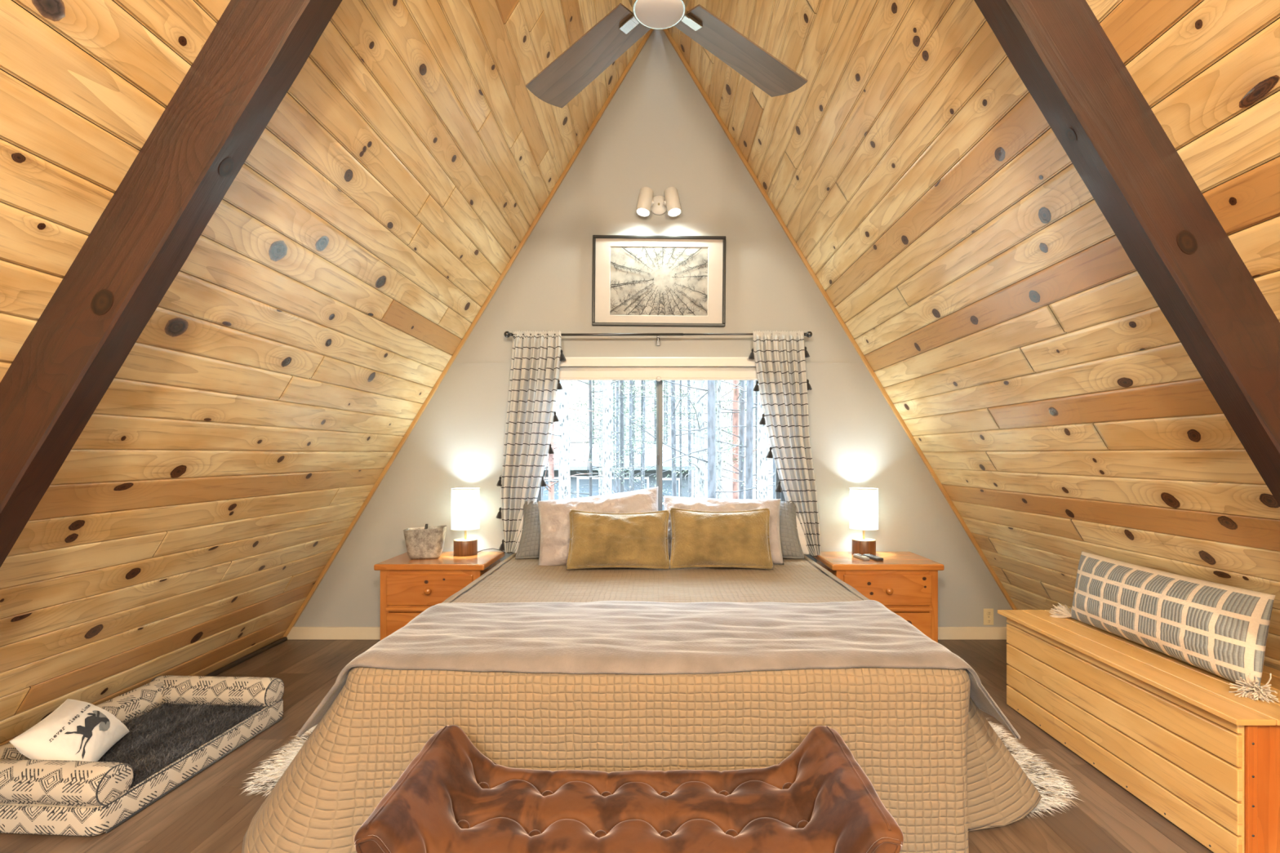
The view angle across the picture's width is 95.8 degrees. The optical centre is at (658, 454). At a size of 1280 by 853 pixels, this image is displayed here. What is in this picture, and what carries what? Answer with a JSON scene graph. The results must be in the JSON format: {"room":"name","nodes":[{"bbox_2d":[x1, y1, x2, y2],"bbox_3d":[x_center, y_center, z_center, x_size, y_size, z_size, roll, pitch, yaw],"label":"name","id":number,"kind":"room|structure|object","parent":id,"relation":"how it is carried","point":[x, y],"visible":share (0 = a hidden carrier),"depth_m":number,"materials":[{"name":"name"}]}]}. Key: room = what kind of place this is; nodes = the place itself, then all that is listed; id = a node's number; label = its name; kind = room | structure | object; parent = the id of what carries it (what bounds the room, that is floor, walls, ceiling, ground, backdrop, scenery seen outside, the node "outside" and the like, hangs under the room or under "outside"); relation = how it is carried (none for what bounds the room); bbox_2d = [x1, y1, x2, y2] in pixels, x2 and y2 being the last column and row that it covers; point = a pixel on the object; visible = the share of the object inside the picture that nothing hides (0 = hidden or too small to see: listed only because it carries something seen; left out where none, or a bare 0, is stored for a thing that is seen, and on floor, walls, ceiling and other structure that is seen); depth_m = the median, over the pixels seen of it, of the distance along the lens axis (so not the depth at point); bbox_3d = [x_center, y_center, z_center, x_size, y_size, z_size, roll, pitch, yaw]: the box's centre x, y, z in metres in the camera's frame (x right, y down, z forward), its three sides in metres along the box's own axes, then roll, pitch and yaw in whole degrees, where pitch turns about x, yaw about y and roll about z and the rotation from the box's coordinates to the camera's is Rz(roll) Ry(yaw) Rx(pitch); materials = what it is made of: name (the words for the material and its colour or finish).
{"room":"attic bedroom","nodes":[
{"label":"attic bedroom","id":0,"kind":"room"},
{"bbox_2d":[0,0,646,746],"bbox_3d":[-1.382,-0.943,0.500,2.762,4.511,7.400,0,0,0],"label":"wall","id":1,"kind":"structure","parent":0,"point":[335,281],"depth_m":2.27,"materials":[{"name":"brown wood"}]},
{"bbox_2d":[0,0,342,567],"bbox_3d":[-1.300,-0.822,1.553,2.600,4.382,0.096,0,0,0],"label":"beam","id":2,"kind":"structure","parent":1,"relation":"attached to","point":[256,50],"depth_m":1.51,"materials":[{"name":"brown wood"}]},
{"bbox_2d":[204,636,287,676],"bbox_3d":[-2.570,1.272,0.490,0.032,0.030,6.980,0,0,0],"label":"trim","id":3,"kind":"structure","parent":1,"relation":"attached to","point":[253,654],"depth_m":3.59,"materials":[{"name":"brown wood"}]},
{"bbox_2d":[0,640,1213,852],"bbox_3d":[0.000,1.380,0.500,5.700,0.200,7.400,0,0,0],"label":"floor","id":4,"kind":"structure","parent":0,"point":[209,812],"depth_m":2.10,"materials":[{"name":"wood"}]},
{"bbox_2d":[0,675,284,835],"bbox_3d":[-2.143,1.170,2.380,0.633,0.210,0.902,0,0,3],"label":"dog bed","id":5,"kind":"object","parent":4,"relation":"on","point":[179,726],"visible":0.87,"depth_m":2.24,"materials":[{"name":"fabric"}]},
{"bbox_2d":[8,698,128,761],"bbox_3d":[-2.225,1.075,2.205,0.213,0.200,0.380,0,0,-24],"label":"cushion","id":6,"kind":"object","parent":5,"relation":"on","point":[77,730],"visible":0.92,"depth_m":2.13,"materials":[{"name":"white fabric"}]},
{"bbox_2d":[64,711,109,759],"bbox_3d":[-2.162,1.055,2.188,0.066,0.102,0.241,0,0,-24],"label":"print","id":7,"kind":"object","parent":6,"relation":"attached to","point":[86,733],"depth_m":2.16},
{"bbox_2d":[240,724,317,796],"bbox_3d":[-1.288,1.236,2.608,0.745,0.078,1.037,0,0,13],"label":"rug","id":8,"kind":"object","parent":4,"relation":"on","point":[268,779],"visible":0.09,"depth_m":2.32,"materials":[{"name":"white fur"}]},
{"bbox_2d":[373,551,504,639],"bbox_3d":[-1.390,0.974,3.723,0.670,0.612,0.511,0,0,0],"label":"nightstand","id":9,"kind":"object","parent":4,"relation":"on","point":[409,587],"visible":0.48,"depth_m":3.51,"materials":[{"name":"brown wood"}]},
{"bbox_2d":[403,524,446,559],"bbox_3d":[-1.505,0.558,3.735,0.252,0.215,0.150,0,0,-10],"label":"storage bin","id":10,"kind":"object","parent":9,"relation":"on","point":[423,542],"visible":1,"depth_m":3.67,"materials":[{"name":"beige fabric"}]},
{"bbox_2d":[450,487,504,555],"bbox_3d":[-1.211,0.448,3.868,0.344,0.440,0.186,0,0,0],"label":"table lamp","id":11,"kind":"object","parent":9,"relation":"on","point":[465,501],"visible":0.99,"depth_m":3.80,"materials":[{"name":"white fabric"}]},
{"bbox_2d":[354,724,903,852],"bbox_3d":[-0.062,1.031,1.448,1.168,0.501,0.505,0,0,0],"label":"tufted bench","id":12,"kind":"object","parent":4,"relation":"on","point":[451,797],"visible":1,"depth_m":1.45,"materials":[{"name":"brown leather"}]},
{"bbox_2d":[813,551,944,642],"bbox_3d":[1.395,0.974,3.723,0.680,0.612,0.511,0,0,0],"label":"nightstand","id":13,"kind":"object","parent":4,"relation":"on","point":[905,583],"visible":0.57,"depth_m":3.51,"materials":[{"name":"brown wood"}]},
{"bbox_2d":[853,553,869,560],"bbox_3d":[1.300,0.657,3.700,0.042,0.022,0.150,0,0,-8],"label":"remote control","id":14,"kind":"object","parent":13,"relation":"on","point":[856,555],"visible":1,"depth_m":3.67,"materials":[{"name":"grey plastic"}]},
{"bbox_2d":[848,487,878,555],"bbox_3d":[1.378,0.448,3.872,0.186,0.440,0.186,0,0,0],"label":"table lamp","id":15,"kind":"object","parent":13,"relation":"on","point":[864,501],"visible":0.99,"depth_m":3.80,"materials":[{"name":"white fabric"}]},
{"bbox_2d":[862,554,883,560],"bbox_3d":[1.372,0.657,3.690,0.048,0.022,0.160,0,0,-14],"label":"remote control","id":16,"kind":"object","parent":13,"relation":"on","point":[870,556],"visible":0.93,"depth_m":3.65,"materials":[{"name":"plastic"}]},
{"bbox_2d":[986,717,1082,818],"bbox_3d":[1.266,1.236,2.579,0.751,0.082,1.135,0,0,-23],"label":"rug","id":17,"kind":"object","parent":4,"relation":"on","point":[1052,791],"visible":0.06,"depth_m":2.25,"materials":[{"name":"white fur"}]},
{"bbox_2d":[997,609,1279,852],"bbox_3d":[2.019,1.038,2.353,0.554,0.479,1.231,0,0,0],"label":"storage chest","id":18,"kind":"object","parent":4,"relation":"on","point":[1170,731],"visible":0.9,"depth_m":2.08,"materials":[{"name":"brown wood"}]},
{"bbox_2d":[1048,551,1279,703],"bbox_3d":[2.019,0.659,2.364,0.216,0.380,1.043,0,0,2],"label":"lumbar cushion","id":19,"kind":"object","parent":18,"relation":"on","point":[1221,630],"visible":0.99,"depth_m":2.16,"materials":[{"name":"fabric"}]},
{"bbox_3d":[0.000,0.986,2.875,1.970,0.587,2.050,0,0,0],"label":"bed","id":20,"kind":"object","parent":4,"relation":"on","visible":0},
{"bbox_2d":[512,511,523,554],"bbox_3d":[-0.600,0.520,3.866,0.742,0.295,0.183,0,0,-3],"label":"sleeping pillow","id":21,"kind":"object","parent":20,"relation":"on","point":[522,521],"visible":0.02,"depth_m":3.83,"materials":[{"name":"beige fabric"}]},
{"bbox_2d":[241,552,1041,852],"bbox_3d":[0.007,0.963,2.773,2.669,0.627,2.260,0,0,0],"label":"coverlet","id":22,"kind":"object","parent":20,"relation":"on","point":[927,751],"visible":0.51,"depth_m":1.79,"materials":[{"name":"beige fabric"}]},
{"bbox_2d":[515,501,540,559],"bbox_3d":[-0.465,0.482,3.749,0.866,0.342,0.302,0,0,-3],"label":"quilted sham","id":23,"kind":"object","parent":22,"relation":"on","point":[529,545],"visible":0.21,"depth_m":3.65,"materials":[{"name":"grey fabric"}]},
{"bbox_2d":[537,486,658,565],"bbox_3d":[-0.355,0.441,3.532,0.782,0.474,0.261,0,0,-5],"label":"satin pillow","id":24,"kind":"object","parent":22,"relation":"on","point":[554,518],"visible":0.44,"depth_m":3.50,"materials":[{"name":"beige fabric"}]},
{"bbox_2d":[565,509,670,569],"bbox_3d":[-0.227,0.489,3.332,0.590,0.331,0.206,0,0,-1],"label":"cushion","id":25,"kind":"object","parent":22,"relation":"on","point":[597,540],"visible":1,"depth_m":3.27,"materials":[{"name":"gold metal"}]},
{"bbox_2d":[296,600,1020,739],"bbox_3d":[0.004,0.772,2.152,2.300,0.286,0.729,0,0,0],"label":"throw blanket","id":26,"kind":"object","parent":22,"relation":"on","point":[601,637],"visible":0.94,"depth_m":1.98,"materials":[{"name":"grey fabric"}]},
{"bbox_2d":[669,507,773,569],"bbox_3d":[0.360,0.483,3.339,0.594,0.337,0.203,0,0,4],"label":"cushion","id":27,"kind":"object","parent":22,"relation":"on","point":[700,539],"visible":1,"depth_m":3.28,"materials":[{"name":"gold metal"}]},
{"bbox_2d":[662,495,783,564],"bbox_3d":[0.390,0.459,3.555,0.743,0.397,0.266,0,0,5],"label":"satin pillow","id":28,"kind":"object","parent":22,"relation":"on","point":[711,504],"visible":0.27,"depth_m":3.54,"materials":[{"name":"beige fabric"}]},
{"bbox_2d":[779,501,804,559],"bbox_3d":[0.484,0.482,3.748,0.868,0.342,0.303,0,0,3],"label":"quilted sham","id":29,"kind":"object","parent":22,"relation":"on","point":[791,548],"visible":0.16,"depth_m":3.66,"materials":[{"name":"grey fabric"}]},
{"bbox_2d":[795,513,809,555],"bbox_3d":[0.640,0.530,3.864,0.740,0.276,0.178,0,0,0],"label":"sleeping pillow","id":30,"kind":"object","parent":20,"relation":"on","point":[802,540],"visible":0.06,"depth_m":3.83,"materials":[{"name":"beige fabric"}]},
{"bbox_2d":[293,29,1012,626],"bbox_3d":[0.000,-0.875,4.064,5.200,4.310,0.132,0,0,0],"label":"wall","id":31,"kind":"structure","parent":0,"point":[658,131],"depth_m":4.00,"materials":[{"name":"beige paint"}]},
{"bbox_2d":[282,28,653,637],"bbox_3d":[-1.291,-0.869,3.988,2.619,4.321,0.024,0,0,0],"label":"trim","id":32,"kind":"structure","parent":31,"relation":"attached to","point":[649,33],"depth_m":3.98,"materials":[{"name":"brown wood"}]},
{"bbox_2d":[286,626,1006,639],"bbox_3d":[0.000,1.237,3.992,5.140,0.086,0.016,0,0,0],"label":"baseboard","id":33,"kind":"structure","parent":31,"relation":"attached to","point":[295,633],"depth_m":3.98,"materials":[{"name":"beige wood"}]},
{"bbox_2d":[503,331,812,346],"bbox_3d":[0.000,-0.789,3.937,2.078,0.079,0.125,0,0,0],"label":"curtain rod","id":34,"kind":"object","parent":31,"relation":"attached to","point":[809,334],"visible":0.84,"depth_m":3.89,"materials":[{"name":"metal"}]},
{"bbox_2d":[496,330,565,553],"bbox_3d":[-0.852,-0.087,3.868,0.466,1.489,0.100,0,0,-2],"label":"curtain","id":35,"kind":"object","parent":34,"relation":"hanging from","point":[534,386],"visible":0.94,"depth_m":3.86,"materials":[{"name":"fabric"}]},
{"bbox_2d":[748,330,820,556],"bbox_3d":[0.843,-0.077,3.877,0.471,1.510,0.095,0,0,6],"label":"curtain","id":36,"kind":"object","parent":34,"relation":"hanging from","point":[780,357],"visible":0.98,"depth_m":3.86,"materials":[{"name":"fabric"}]},
{"bbox_2d":[558,356,757,381],"bbox_3d":[0.003,-0.577,3.957,1.752,0.166,0.082,0,0,0],"label":"roller blind","id":37,"kind":"object","parent":31,"relation":"attached to","point":[574,368],"visible":0.67,"depth_m":3.93,"materials":[{"name":"beige fabric"}]},
{"bbox_2d":[591,235,725,327],"bbox_3d":[0.005,-1.195,3.987,0.929,0.638,0.026,1,0,0],"label":"framed drawing","id":38,"kind":"object","parent":31,"relation":"attached to","point":[651,281],"visible":1,"depth_m":3.99,"materials":[{"name":"paper"}]},
{"bbox_2d":[635,186,681,216],"bbox_3d":[0.004,-1.713,3.927,0.304,0.186,0.146,0,0,0],"label":"wall spotlight","id":39,"kind":"object","parent":31,"relation":"attached to","point":[657,205],"visible":1,"depth_m":3.89,"materials":[{"name":"white paint"}]},
{"bbox_2d":[537,380,785,511],"bbox_3d":[0.005,-0.011,4.027,1.840,1.229,0.127,0,0,0],"label":"window","id":40,"kind":"structure","parent":31,"relation":"in","point":[780,495],"depth_m":4.03,"materials":[{"name":"metal"}]},
{"bbox_2d":[662,28,1017,609],"bbox_3d":[1.291,-0.869,3.988,2.619,4.321,0.024,0,0,0],"label":"trim","id":41,"kind":"structure","parent":31,"relation":"attached to","point":[690,71],"depth_m":3.98,"materials":[{"name":"brown wood"}]},
{"bbox_2d":[983,608,993,625],"bbox_3d":[2.285,1.125,3.994,0.070,0.114,0.012,0,0,0],"label":"power outlet","id":42,"kind":"object","parent":31,"relation":"attached to","point":[988,613],"visible":1,"depth_m":3.99,"materials":[{"name":"beige plastic"}]},
{"bbox_2d":[666,0,1279,671],"bbox_3d":[1.382,-0.943,0.500,2.762,4.511,7.400,0,0,0],"label":"wall","id":43,"kind":"structure","parent":0,"point":[940,212],"depth_m":2.30,"materials":[{"name":"brown wood"}]},
{"bbox_2d":[525,0,807,108],"bbox_3d":[0.003,-2.167,1.840,1.155,1.537,1.155,0,0,0],"label":"ceiling fan","id":44,"kind":"object","parent":43,"relation":"hanging from","point":[586,59],"visible":1,"depth_m":2.08,"materials":[{"name":"grey wood"}]},
{"bbox_2d":[973,0,1279,506],"bbox_3d":[1.300,-0.822,1.553,2.600,4.382,0.096,0,0,0],"label":"beam","id":45,"kind":"structure","parent":43,"relation":"attached to","point":[1060,51],"depth_m":1.51,"materials":[{"name":"brown wood"}]},
{"label":"outside","id":46,"kind":"structure","parent":0,"visible":0},
{"bbox_2d":[691,479,773,499],"bbox_3d":[0.000,4.387,51.800,140.000,0.336,95.000,0,0,0],"label":"ground","id":47,"kind":"structure","parent":46,"point":[727,485],"depth_m":70.64,"materials":[{"name":"white snow"}]},
{"bbox_2d":[545,380,570,499],"bbox_3d":[-1.716,-3.623,9.148,3.517,15.906,2.780,0,0,0],"label":"pine tree","id":48,"kind":"object","parent":47,"relation":"on","point":[564,492],"visible":0.08,"depth_m":8.93,"materials":[{"name":"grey plant"}]},
{"bbox_2d":[542,383,599,500],"bbox_3d":[-2.532,-3.571,11.665,3.607,15.801,3.820,0,0,0],"label":"pine tree","id":49,"kind":"object","parent":47,"relation":"on","point":[571,384],"visible":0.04,"depth_m":12.63,"materials":[{"name":"grey plant"}]},
{"bbox_2d":[544,404,603,500],"bbox_3d":[-2.031,-2.534,10.792,2.864,13.728,3.107,0,0,43],"label":"pine tree","id":50,"kind":"object","parent":47,"relation":"on","point":[551,457],"visible":0.06,"depth_m":10.95,"materials":[{"name":"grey plant"}]},
{"bbox_2d":[573,381,619,444],"bbox_3d":[-4.661,-5.019,40.567,4.015,18.699,3.796,0,0,0],"label":"pine tree","id":51,"kind":"object","parent":47,"relation":"on","point":[593,413],"visible":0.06,"depth_m":40.51,"materials":[{"name":"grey plant"}]},
{"bbox_2d":[542,380,651,497],"bbox_3d":[-1.679,-2.540,13.673,4.274,13.741,3.721,0,0,15],"label":"pine tree","id":52,"kind":"object","parent":47,"relation":"on","point":[589,382],"visible":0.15,"depth_m":13.97,"materials":[{"name":"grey plant"}]},
{"bbox_2d":[546,380,649,495],"bbox_3d":[-1.021,-4.570,9.937,2.794,17.800,2.750,0,0,0],"label":"pine tree","id":53,"kind":"object","parent":47,"relation":"on","point":[606,487],"visible":0.2,"depth_m":9.93,"materials":[{"name":"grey plant"}]},
{"bbox_2d":[577,394,626,444],"bbox_3d":[-3.862,-5.203,40.510,3.859,19.067,4.918,0,0,0],"label":"pine tree","id":54,"kind":"object","parent":47,"relation":"on","point":[619,394],"visible":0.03,"depth_m":40.53,"materials":[{"name":"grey plant"}]},
{"bbox_2d":[569,382,635,475],"bbox_3d":[-3.034,-5.270,30.952,4.111,19.200,4.047,0,0,22],"label":"pine tree","id":55,"kind":"object","parent":47,"relation":"on","point":[627,382],"visible":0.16,"depth_m":30.99,"materials":[{"name":"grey plant"}]},
{"bbox_2d":[554,380,655,495],"bbox_3d":[-1.901,-4.618,18.989,4.119,17.895,3.930,0,0,0],"label":"pine tree","id":56,"kind":"object","parent":47,"relation":"on","point":[600,424],"visible":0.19,"depth_m":18.96,"materials":[{"name":"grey plant"}]},
{"bbox_2d":[570,380,651,493],"bbox_3d":[-1.059,-3.947,15.411,3.886,16.553,3.412,0,0,42],"label":"pine tree","id":57,"kind":"object","parent":47,"relation":"on","point":[621,475],"visible":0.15,"depth_m":14.96,"materials":[{"name":"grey plant"}]},
{"bbox_2d":[569,381,652,493],"bbox_3d":[-1.853,-5.753,23.944,3.872,20.166,3.930,0,0,-31],"label":"pine tree","id":58,"kind":"object","parent":47,"relation":"on","point":[614,386],"visible":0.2,"depth_m":24.06,"materials":[{"name":"grey plant"}]},
{"bbox_2d":[584,380,648,490],"bbox_3d":[-1.265,-4.758,24.097,3.352,18.175,3.726,0,0,0],"label":"pine tree","id":59,"kind":"object","parent":47,"relation":"on","point":[636,437],"visible":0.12,"depth_m":24.15,"materials":[{"name":"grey plant"}]},
{"bbox_2d":[542,444,695,510],"bbox_3d":[-3.100,1.905,33.150,11.000,4.950,5.700,0,0,0],"label":"house","id":60,"kind":"structure","parent":47,"relation":"on","point":[575,482],"depth_m":31.00,"materials":[{"name":"grey"}]},
{"bbox_2d":[569,381,684,495],"bbox_3d":[-1.260,-4.365,17.806,4.085,17.390,3.836,0,0,-20],"label":"pine tree","id":61,"kind":"object","parent":47,"relation":"on","point":[617,481],"visible":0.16,"depth_m":17.96,"materials":[{"name":"grey plant"}]},
{"bbox_2d":[583,380,677,489],"bbox_3d":[-0.630,-2.681,21.812,3.901,14.022,3.546,0,0,-39],"label":"pine tree","id":62,"kind":"object","parent":47,"relation":"on","point":[644,383],"visible":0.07,"depth_m":21.96,"materials":[{"name":"grey plant"}]},
{"bbox_2d":[612,380,651,444],"bbox_3d":[-2.179,-4.912,42.408,3.831,18.484,3.590,0,0,37],"label":"pine tree","id":63,"kind":"object","parent":47,"relation":"on","point":[624,380],"visible":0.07,"depth_m":41.83,"materials":[{"name":"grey plant"}]},
{"bbox_2d":[585,380,679,496],"bbox_3d":[-0.798,-2.786,20.062,3.985,14.232,3.860,0,0,0],"label":"pine tree","id":64,"kind":"object","parent":47,"relation":"on","point":[630,381],"visible":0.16,"depth_m":19.95,"materials":[{"name":"grey plant"}]},
{"bbox_2d":[614,380,653,443],"bbox_3d":[-2.056,-5.982,43.831,3.908,20.623,3.780,0,0,22],"label":"pine tree","id":65,"kind":"object","parent":47,"relation":"on","point":[634,380],"visible":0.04,"depth_m":43.32,"materials":[{"name":"grey plant"}]},
{"bbox_2d":[598,380,670,458],"bbox_3d":[-1.552,-5.630,30.856,3.769,19.920,3.692,0,0,37],"label":"pine tree","id":66,"kind":"object","parent":47,"relation":"on","point":[598,380],"visible":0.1,"depth_m":30.71,"materials":[{"name":"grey plant"}]},
{"bbox_2d":[592,380,679,485],"bbox_3d":[-1.290,-4.070,27.762,3.785,16.800,4.134,0,0,35],"label":"pine tree","id":67,"kind":"object","parent":47,"relation":"on","point":[628,380],"visible":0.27,"depth_m":27.79,"materials":[{"name":"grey plant"}]},
{"bbox_2d":[626,380,653,444],"bbox_3d":[-1.262,-4.731,42.161,3.808,18.123,4.109,0,0,0],"label":"pine tree","id":68,"kind":"object","parent":47,"relation":"on","point":[635,415],"visible":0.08,"depth_m":42.13,"materials":[{"name":"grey plant"}]},
{"bbox_2d":[601,380,684,489],"bbox_3d":[-0.650,-3.801,27.964,4.282,16.261,3.133,0,0,-22],"label":"pine tree","id":69,"kind":"object","parent":47,"relation":"on","point":[642,381],"visible":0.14,"depth_m":27.88,"materials":[{"name":"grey plant"}]},
{"bbox_2d":[627,380,666,490],"bbox_3d":[-1.264,-6.643,27.328,3.619,21.947,3.701,0,0,0],"label":"pine tree","id":70,"kind":"object","parent":47,"relation":"on","point":[633,385],"visible":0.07,"depth_m":27.14,"materials":[{"name":"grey plant"}]},
{"bbox_2d":[628,380,675,444],"bbox_3d":[-0.122,-6.048,37.497,3.910,20.756,3.984,0,0,0],"label":"pine tree","id":71,"kind":"object","parent":47,"relation":"on","point":[655,399],"visible":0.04,"depth_m":37.43,"materials":[{"name":"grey plant"}]},
{"bbox_2d":[637,380,687,444],"bbox_3d":[0.539,-5.591,41.144,3.755,19.843,4.134,0,0,-44],"label":"pine tree","id":72,"kind":"object","parent":47,"relation":"on","point":[683,380],"visible":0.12,"depth_m":41.27,"materials":[{"name":"grey plant"}]},
{"bbox_2d":[648,380,684,444],"bbox_3d":[0.432,-4.271,37.873,3.619,17.202,4.390,0,0,0],"label":"pine tree","id":73,"kind":"object","parent":47,"relation":"on","point":[667,398],"visible":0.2,"depth_m":37.84,"materials":[{"name":"grey plant"}]},
{"bbox_2d":[596,380,746,497],"bbox_3d":[0.436,-2.901,12.812,3.854,14.462,3.591,0,0,-22],"label":"pine tree","id":74,"kind":"object","parent":47,"relation":"on","point":[673,435],"visible":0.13,"depth_m":12.96,"materials":[{"name":"grey plant"}]},
{"bbox_2d":[644,380,724,497],"bbox_3d":[0.533,-4.506,20.993,3.785,17.671,3.315,0,0,21],"label":"pine tree","id":75,"kind":"object","parent":47,"relation":"on","point":[680,395],"visible":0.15,"depth_m":20.97,"materials":[{"name":"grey plant"}]},
{"bbox_2d":[663,380,707,497],"bbox_3d":[2.115,-4.659,37.378,4.038,17.978,3.829,0,0,0],"label":"pine tree","id":76,"kind":"object","parent":47,"relation":"on","point":[693,380],"visible":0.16,"depth_m":37.54,"materials":[{"name":"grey plant"}]},
{"bbox_2d":[637,380,746,497],"bbox_3d":[1.153,-4.238,16.873,4.017,17.136,3.940,0,0,-24],"label":"pine tree","id":77,"kind":"object","parent":47,"relation":"on","point":[689,474],"visible":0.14,"depth_m":16.96,"materials":[{"name":"grey plant"}]},
{"bbox_2d":[613,380,775,498],"bbox_3d":[0.861,-2.246,9.239,3.159,13.153,2.833,0,0,0],"label":"birch tree","id":78,"kind":"object","parent":47,"relation":"on","point":[711,418],"visible":0.16,"depth_m":9.44,"materials":[{"name":"grey plant"}]},
{"bbox_2d":[667,380,729,475],"bbox_3d":[2.233,-5.077,31.449,4.561,18.814,4.268,0,0,0],"label":"pine tree","id":79,"kind":"object","parent":47,"relation":"on","point":[690,380],"visible":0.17,"depth_m":31.77,"materials":[{"name":"grey plant"}]},
{"bbox_2d":[631,380,773,498],"bbox_3d":[1.278,-2.772,11.978,3.915,14.205,3.670,0,0,0],"label":"pine tree","id":80,"kind":"object","parent":47,"relation":"on","point":[719,447],"visible":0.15,"depth_m":11.96,"materials":[{"name":"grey plant"}]},
{"bbox_2d":[677,380,731,475],"bbox_3d":[2.543,-5.494,27.231,3.712,19.648,3.722,0,0,0],"label":"pine tree","id":81,"kind":"object","parent":47,"relation":"on","point":[691,408],"visible":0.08,"depth_m":27.22,"materials":[{"name":"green plant"}]},
{"bbox_2d":[641,380,773,499],"bbox_3d":[1.488,-4.223,12.457,4.012,17.107,3.946,0,0,17],"label":"pine tree","id":82,"kind":"object","parent":47,"relation":"on","point":[741,471],"visible":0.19,"depth_m":12.46,"materials":[{"name":"grey plant"}]},
{"bbox_2d":[693,380,733,498],"bbox_3d":[3.214,-5.925,32.441,3.448,20.509,4.190,0,0,44],"label":"pine tree","id":83,"kind":"object","parent":47,"relation":"on","point":[723,380],"visible":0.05,"depth_m":32.37,"materials":[{"name":"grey plant"}]},
{"bbox_2d":[668,380,775,498],"bbox_3d":[1.071,-3.373,11.020,2.298,15.406,3.399,0,0,-9],"label":"birch tree","id":84,"kind":"object","parent":47,"relation":"on","point":[700,481],"visible":0.15,"depth_m":10.93,"materials":[{"name":"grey plant"}]},
{"bbox_2d":[676,380,773,499],"bbox_3d":[1.776,-4.410,12.762,3.609,17.480,3.464,0,0,0],"label":"pine tree","id":85,"kind":"object","parent":47,"relation":"on","point":[735,404],"visible":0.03,"depth_m":12.94,"materials":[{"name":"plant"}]},
{"bbox_2d":[704,380,755,491],"bbox_3d":[3.678,-4.228,26.489,3.865,17.116,3.887,0,0,15],"label":"pine tree","id":86,"kind":"object","parent":47,"relation":"on","point":[740,380],"visible":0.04,"depth_m":26.52,"materials":[{"name":"grey plant"}]},
{"bbox_2d":[720,384,746,453],"bbox_3d":[5.774,-4.127,42.987,3.348,16.914,3.670,0,0,0],"label":"pine tree","id":87,"kind":"object","parent":47,"relation":"on","point":[727,384],"visible":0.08,"depth_m":43.05,"materials":[{"name":"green plant"}]},
{"bbox_2d":[692,380,775,499],"bbox_3d":[1.726,-2.770,10.641,2.464,14.200,2.600,0,0,18],"label":"birch tree","id":88,"kind":"object","parent":47,"relation":"on","point":[749,397],"visible":0.16,"depth_m":10.45,"materials":[{"name":"grey plant"}]},
{"bbox_2d":[715,383,755,478],"bbox_3d":[5.379,-4.253,32.237,4.058,17.167,3.262,0,0,-40],"label":"pine tree","id":89,"kind":"object","parent":47,"relation":"on","point":[745,384],"visible":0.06,"depth_m":32.14,"materials":[{"name":"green plant"}]},
{"bbox_2d":[721,385,755,453],"bbox_3d":[4.289,-5.074,30.009,4.211,18.808,3.590,0,0,-27],"label":"pine tree","id":90,"kind":"object","parent":47,"relation":"on","point":[725,385],"visible":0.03,"depth_m":29.83,"materials":[{"name":"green plant"}]},
{"bbox_2d":[715,400,775,498],"bbox_3d":[2.300,-4.486,11.200,3.233,17.632,2.496,0,0,-28],"label":"pine tree","id":91,"kind":"object","parent":47,"relation":"on","point":[774,463],"visible":0.02,"depth_m":10.97,"materials":[{"name":"grey plant"}]},
{"bbox_2d":[721,380,773,499],"bbox_3d":[4.246,-3.674,24.264,3.993,16.008,4.064,0,0,0],"label":"pine tree","id":92,"kind":"object","parent":47,"relation":"on","point":[756,393],"visible":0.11,"depth_m":24.04,"materials":[{"name":"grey plant"}]},
{"bbox_2d":[756,383,768,499],"bbox_3d":[1.936,-3.947,9.040,2.427,16.555,3.290,0,0,0],"label":"pine tree","id":93,"kind":"object","parent":47,"relation":"on","point":[762,430],"visible":0.09,"depth_m":8.93,"materials":[{"name":"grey plant"}]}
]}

